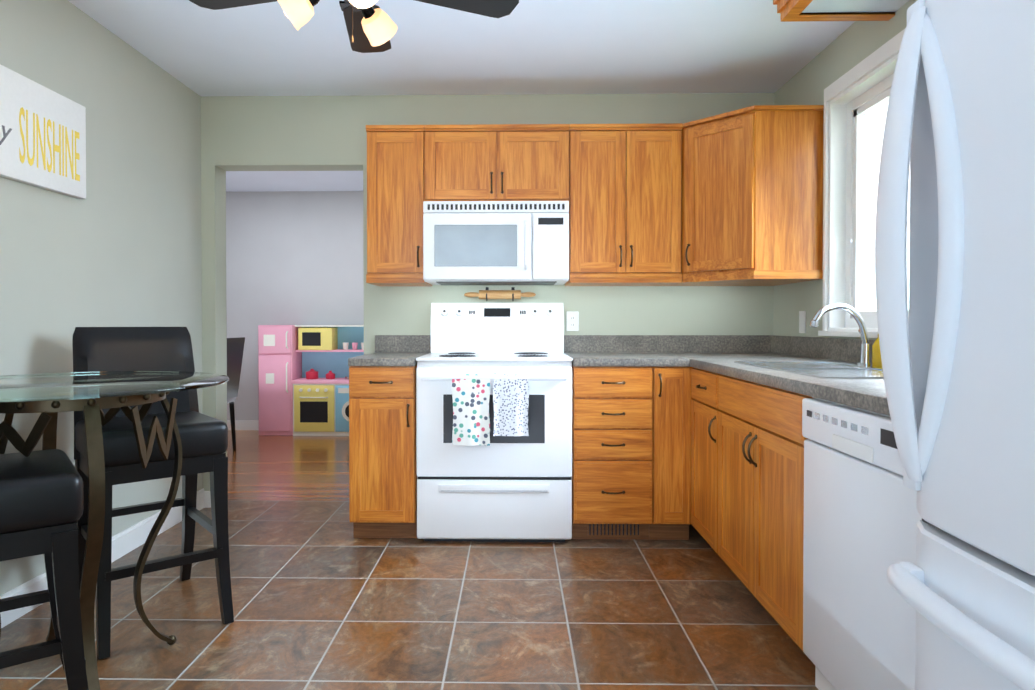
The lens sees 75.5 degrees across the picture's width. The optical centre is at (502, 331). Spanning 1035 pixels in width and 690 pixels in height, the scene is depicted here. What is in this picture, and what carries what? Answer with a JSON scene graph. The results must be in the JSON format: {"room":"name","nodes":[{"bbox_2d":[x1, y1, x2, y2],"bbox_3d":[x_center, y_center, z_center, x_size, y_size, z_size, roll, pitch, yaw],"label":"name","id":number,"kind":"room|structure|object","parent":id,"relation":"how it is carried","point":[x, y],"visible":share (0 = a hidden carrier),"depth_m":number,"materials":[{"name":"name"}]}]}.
{"room":"kitchen","nodes":[
{"label":"kitchen","id":0,"kind":"room"},
{"bbox_2d":[0,0,202,595],"bbox_3d":[-1.891,-0.129,0.761,0.150,2.400,6.300,0,1,1],"label":"wall","id":1,"kind":"structure","parent":0,"point":[120,245],"depth_m":2.95,"materials":[{"name":"green paint"}]},
{"bbox_2d":[0,64,85,198],"bbox_3d":[-1.768,-0.741,2.320,0.033,0.385,0.965,0,1,1],"label":"sign","id":2,"kind":"object","parent":1,"relation":"attached to","point":[43,137],"visible":1,"depth_m":2.53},
{"bbox_2d":[0,488,203,627],"bbox_3d":[-1.777,0.994,2.494,0.014,0.110,2.860,0,1,1],"label":"baseboard","id":3,"kind":"structure","parent":1,"relation":"attached to","point":[128,540],"depth_m":3.11,"materials":[{"name":"white paint"}]},
{"bbox_2d":[227,430,348,500],"bbox_3d":[-1.310,1.042,5.467,6.500,0.060,2.800,0,1,1],"label":"floor","id":4,"kind":"structure","parent":0,"point":[286,468],"depth_m":5.00,"materials":[{"name":"brown wood"}]},
{"bbox_2d":[227,337,244,450],"bbox_3d":[-2.422,0.533,5.431,0.504,0.961,0.440,0,1,1],"label":"dining chair","id":5,"kind":"object","parent":4,"relation":"on","point":[235,348],"visible":0.38,"depth_m":5.53,"materials":[{"name":"leather"}]},
{"bbox_2d":[258,325,363,435],"bbox_3d":[-1.790,0.469,6.524,1.100,1.060,0.353,0,1,1],"label":"toy","id":6,"kind":"object","parent":4,"relation":"on","point":[303,377],"visible":0.77,"depth_m":6.39,"materials":[{"name":"plastic"}]},
{"bbox_2d":[226,191,363,419],"bbox_3d":[-1.285,-0.204,6.776,6.800,2.400,0.150,0,1,1],"label":"wall","id":7,"kind":"structure","parent":0,"point":[294,257],"depth_m":6.69,"materials":[{"name":"grey paint"}]},
{"bbox_2d":[227,420,258,429],"bbox_3d":[-1.287,0.947,6.708,6.500,0.100,0.014,0,1,1],"label":"baseboard","id":8,"kind":"structure","parent":7,"relation":"attached to","point":[246,424],"depth_m":6.72,"materials":[{"name":"white paint"}]},
{"bbox_2d":[0,500,817,689],"bbox_3d":[-0.156,1.101,0.745,3.620,0.060,6.600,0,1,1],"label":"floor","id":9,"kind":"structure","parent":0,"point":[323,598],"depth_m":2.44,"materials":[{"name":"tile"}]},
{"bbox_2d":[0,449,88,689],"bbox_3d":[-1.326,0.531,1.603,0.592,1.070,0.442,-1,1,-38],"label":"stool","id":10,"kind":"object","parent":9,"relation":"on","point":[41,501],"visible":1,"depth_m":1.57,"materials":[{"name":"black leather"}]},
{"bbox_2d":[0,371,228,689],"bbox_3d":[-1.317,0.604,2.041,0.900,0.902,0.900,0,1,1],"label":"bistro table","id":11,"kind":"object","parent":9,"relation":"on","point":[49,396],"visible":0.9,"depth_m":1.91,"materials":[{"name":"clear glass"}]},
{"bbox_2d":[72,327,233,659],"bbox_3d":[-1.319,0.519,2.492,0.442,1.070,0.592,-1,1,-40],"label":"stool","id":12,"kind":"object","parent":9,"relation":"on","point":[204,440],"visible":0.58,"depth_m":2.42,"materials":[{"name":"black leather"}]},
{"bbox_2d":[349,365,416,537],"bbox_3d":[-0.584,0.602,3.549,0.323,0.868,0.652,0,1,1],"label":"base cabinet","id":13,"kind":"object","parent":9,"relation":"on","point":[382,460],"visible":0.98,"depth_m":3.26,"materials":[{"name":"brown wood"}]},
{"bbox_2d":[348,335,430,365],"bbox_3d":[-0.582,0.096,3.566,0.327,0.140,0.646,0,1,1],"label":"countertop","id":14,"kind":"structure","parent":13,"relation":"on","point":[390,350],"depth_m":3.87,"materials":[{"name":"stone"}]},
{"bbox_2d":[416,303,572,541],"bbox_3d":[-0.035,0.439,3.519,0.760,1.195,0.726,0,1,1],"label":"range","id":15,"kind":"object","parent":9,"relation":"on","point":[493,422],"visible":1,"depth_m":3.24,"materials":[{"name":"metal"}]},
{"bbox_2d":[572,365,651,539],"bbox_3d":[0.542,0.602,3.529,0.384,0.868,0.652,0,1,1],"label":"base cabinet","id":16,"kind":"object","parent":9,"relation":"on","point":[611,452],"visible":1,"depth_m":3.23,"materials":[{"name":"brown wood"}]},
{"bbox_2d":[564,335,687,366],"bbox_3d":[0.627,0.096,3.544,0.555,0.140,0.646,0,1,1],"label":"countertop","id":17,"kind":"structure","parent":16,"relation":"on","point":[585,350],"depth_m":3.84,"materials":[{"name":"stone"}]},
{"bbox_2d":[649,367,693,539],"bbox_3d":[0.835,0.602,3.525,0.197,0.868,0.650,0,1,1],"label":"base cabinet","id":18,"kind":"object","parent":9,"relation":"on","point":[671,453],"visible":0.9,"depth_m":3.23,"materials":[{"name":"brown wood"}]},
{"bbox_2d":[691,368,739,579],"bbox_3d":[1.208,0.609,3.009,0.672,0.868,0.424,0,1,1],"label":"base cabinet","id":19,"kind":"object","parent":9,"relation":"on","point":[704,455],"visible":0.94,"depth_m":3.00,"materials":[{"name":"brown wood"}]},
{"bbox_2d":[718,375,814,665],"bbox_3d":[1.198,0.617,2.376,0.670,0.868,0.838,0,1,1],"label":"base cabinet","id":20,"kind":"object","parent":9,"relation":"on","point":[761,438],"visible":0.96,"depth_m":2.29,"materials":[{"name":"brown wood"}]},
{"bbox_2d":[684,303,889,415],"bbox_3d":[1.212,0.035,2.591,0.649,0.286,2.528,0,1,1],"label":"countertop","id":21,"kind":"structure","parent":20,"relation":"on","point":[848,372],"depth_m":2.59,"materials":[{"name":"stone"}]},
{"bbox_2d":[802,397,921,689],"bbox_3d":[1.192,0.626,1.656,0.655,0.868,0.598,0,1,1],"label":"dishwasher","id":22,"kind":"object","parent":9,"relation":"on","point":[862,517],"visible":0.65,"depth_m":1.65,"materials":[{"name":"white plastic"}]},
{"bbox_2d":[875,0,1034,689],"bbox_3d":[1.089,0.193,0.912,0.833,1.752,0.702,0,1,1],"label":"refrigerator","id":23,"kind":"object","parent":9,"relation":"on","point":[957,349],"visible":1,"depth_m":1.08,"materials":[{"name":"metal"}]},
{"bbox_2d":[68,0,854,191],"bbox_3d":[-1.370,-1.376,2.137,6.800,0.060,9.400,0,1,1],"label":"ceiling","id":24,"kind":"structure","parent":0,"point":[525,47],"depth_m":3.23,"materials":[{"name":"paint"}]},
{"bbox_2d":[189,0,518,52],"bbox_3d":[-0.478,-1.099,2.039,1.059,0.489,1.027,0,1,1],"label":"ceiling fan","id":25,"kind":"object","parent":24,"relation":"hanging from","point":[371,26],"visible":1,"depth_m":2.15,"materials":[{"name":"black metal"}]},
{"bbox_2d":[773,0,908,21],"bbox_3d":[1.308,-1.290,2.319,0.448,0.113,0.740,0,1,1],"label":"ceiling fixture","id":26,"kind":"object","parent":24,"relation":"attached to","point":[835,10],"visible":1,"depth_m":2.60,"materials":[{"name":"brown wood"}]},
{"bbox_2d":[201,93,774,490],"bbox_3d":[-0.172,-0.169,3.955,3.470,2.400,0.150,0,1,1],"label":"wall","id":27,"kind":"structure","parent":0,"point":[283,133],"depth_m":3.88,"materials":[{"name":"green paint"}]},
{"bbox_2d":[204,491,210,507],"bbox_3d":[-1.718,0.984,3.916,0.080,0.095,0.014,0,1,1],"label":"baseboard","id":28,"kind":"structure","parent":27,"relation":"attached to","point":[207,499],"depth_m":3.91,"materials":[{"name":"white paint"}]},
{"bbox_2d":[366,125,431,285],"bbox_3d":[-0.564,-0.674,3.689,0.308,0.830,0.380,0,1,1],"label":"upper cabinet","id":29,"kind":"object","parent":27,"relation":"attached to","point":[395,177],"visible":1,"depth_m":3.53,"materials":[{"name":"brown wood"}]},
{"bbox_2d":[424,124,569,200],"bbox_3d":[-0.026,-0.888,3.677,0.764,0.401,0.380,0,1,1],"label":"upper cabinet","id":30,"kind":"object","parent":27,"relation":"attached to","point":[502,162],"visible":1,"depth_m":3.52,"materials":[{"name":"brown wood"}]},
{"bbox_2d":[423,201,568,284],"bbox_3d":[-0.030,-0.471,3.652,0.760,0.420,0.439,0,1,1],"label":"over-the-range microwave","id":31,"kind":"object","parent":30,"relation":"attached to","point":[495,242],"visible":0.98,"depth_m":3.47,"materials":[{"name":"plastic"}]},
{"bbox_2d":[464,287,535,300],"bbox_3d":[-0.014,-0.214,3.838,0.410,0.082,0.073,0,1,1],"label":"rolling pin","id":32,"kind":"object","parent":27,"relation":"attached to","point":[512,294],"visible":0.98,"depth_m":3.82,"materials":[{"name":"brown wood"}]},
{"bbox_2d":[567,311,578,330],"bbox_3d":[0.407,-0.058,3.865,0.070,0.114,0.008,0,1,1],"label":"electrical outlet","id":33,"kind":"object","parent":27,"relation":"attached to","point":[572,320],"visible":1,"depth_m":3.86,"materials":[{"name":"white plastic"}]},
{"bbox_2d":[565,123,682,285],"bbox_3d":[0.652,-0.673,3.667,0.588,0.830,0.380,0,1,1],"label":"upper cabinet","id":34,"kind":"object","parent":27,"relation":"attached to","point":[624,204],"visible":0.98,"depth_m":3.51,"materials":[{"name":"brown wood"}]},
{"bbox_2d":[773,0,917,339],"bbox_3d":[1.580,-0.129,0.773,0.150,2.400,6.450,0,1,1],"label":"wall","id":35,"kind":"structure","parent":0,"point":[855,43],"depth_m":3.28,"materials":[{"name":"green paint"}]},
{"bbox_2d":[670,105,823,285],"bbox_3d":[1.250,-0.672,3.526,0.607,0.830,0.639,0,1,1],"label":"upper cabinet","id":36,"kind":"object","parent":35,"relation":"attached to","point":[751,195],"visible":0.98,"depth_m":3.24,"materials":[{"name":"brown wood"}]},
{"bbox_2d":[799,311,805,332],"bbox_3d":[1.549,-0.048,3.450,0.006,0.114,0.070,0,1,1],"label":"electrical outlet","id":37,"kind":"object","parent":35,"relation":"attached to","point":[802,321],"visible":0.98,"depth_m":3.44,"materials":[{"name":"white plastic"}]},
{"bbox_2d":[818,28,909,337],"bbox_3d":[1.597,-0.559,2.517,0.180,1.175,1.379,0,1,1],"label":"window","id":38,"kind":"structure","parent":35,"relation":"in","point":[865,84],"depth_m":3.11,"materials":[{"name":"white paint"}]},
{"label":"outside","id":39,"kind":"structure","parent":0,"visible":0},
{"bbox_2d":[864,102,909,310],"bbox_3d":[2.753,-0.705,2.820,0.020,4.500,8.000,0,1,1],"label":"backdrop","id":40,"kind":"structure","parent":39,"point":[873,172],"depth_m":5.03,"materials":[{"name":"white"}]}
]}

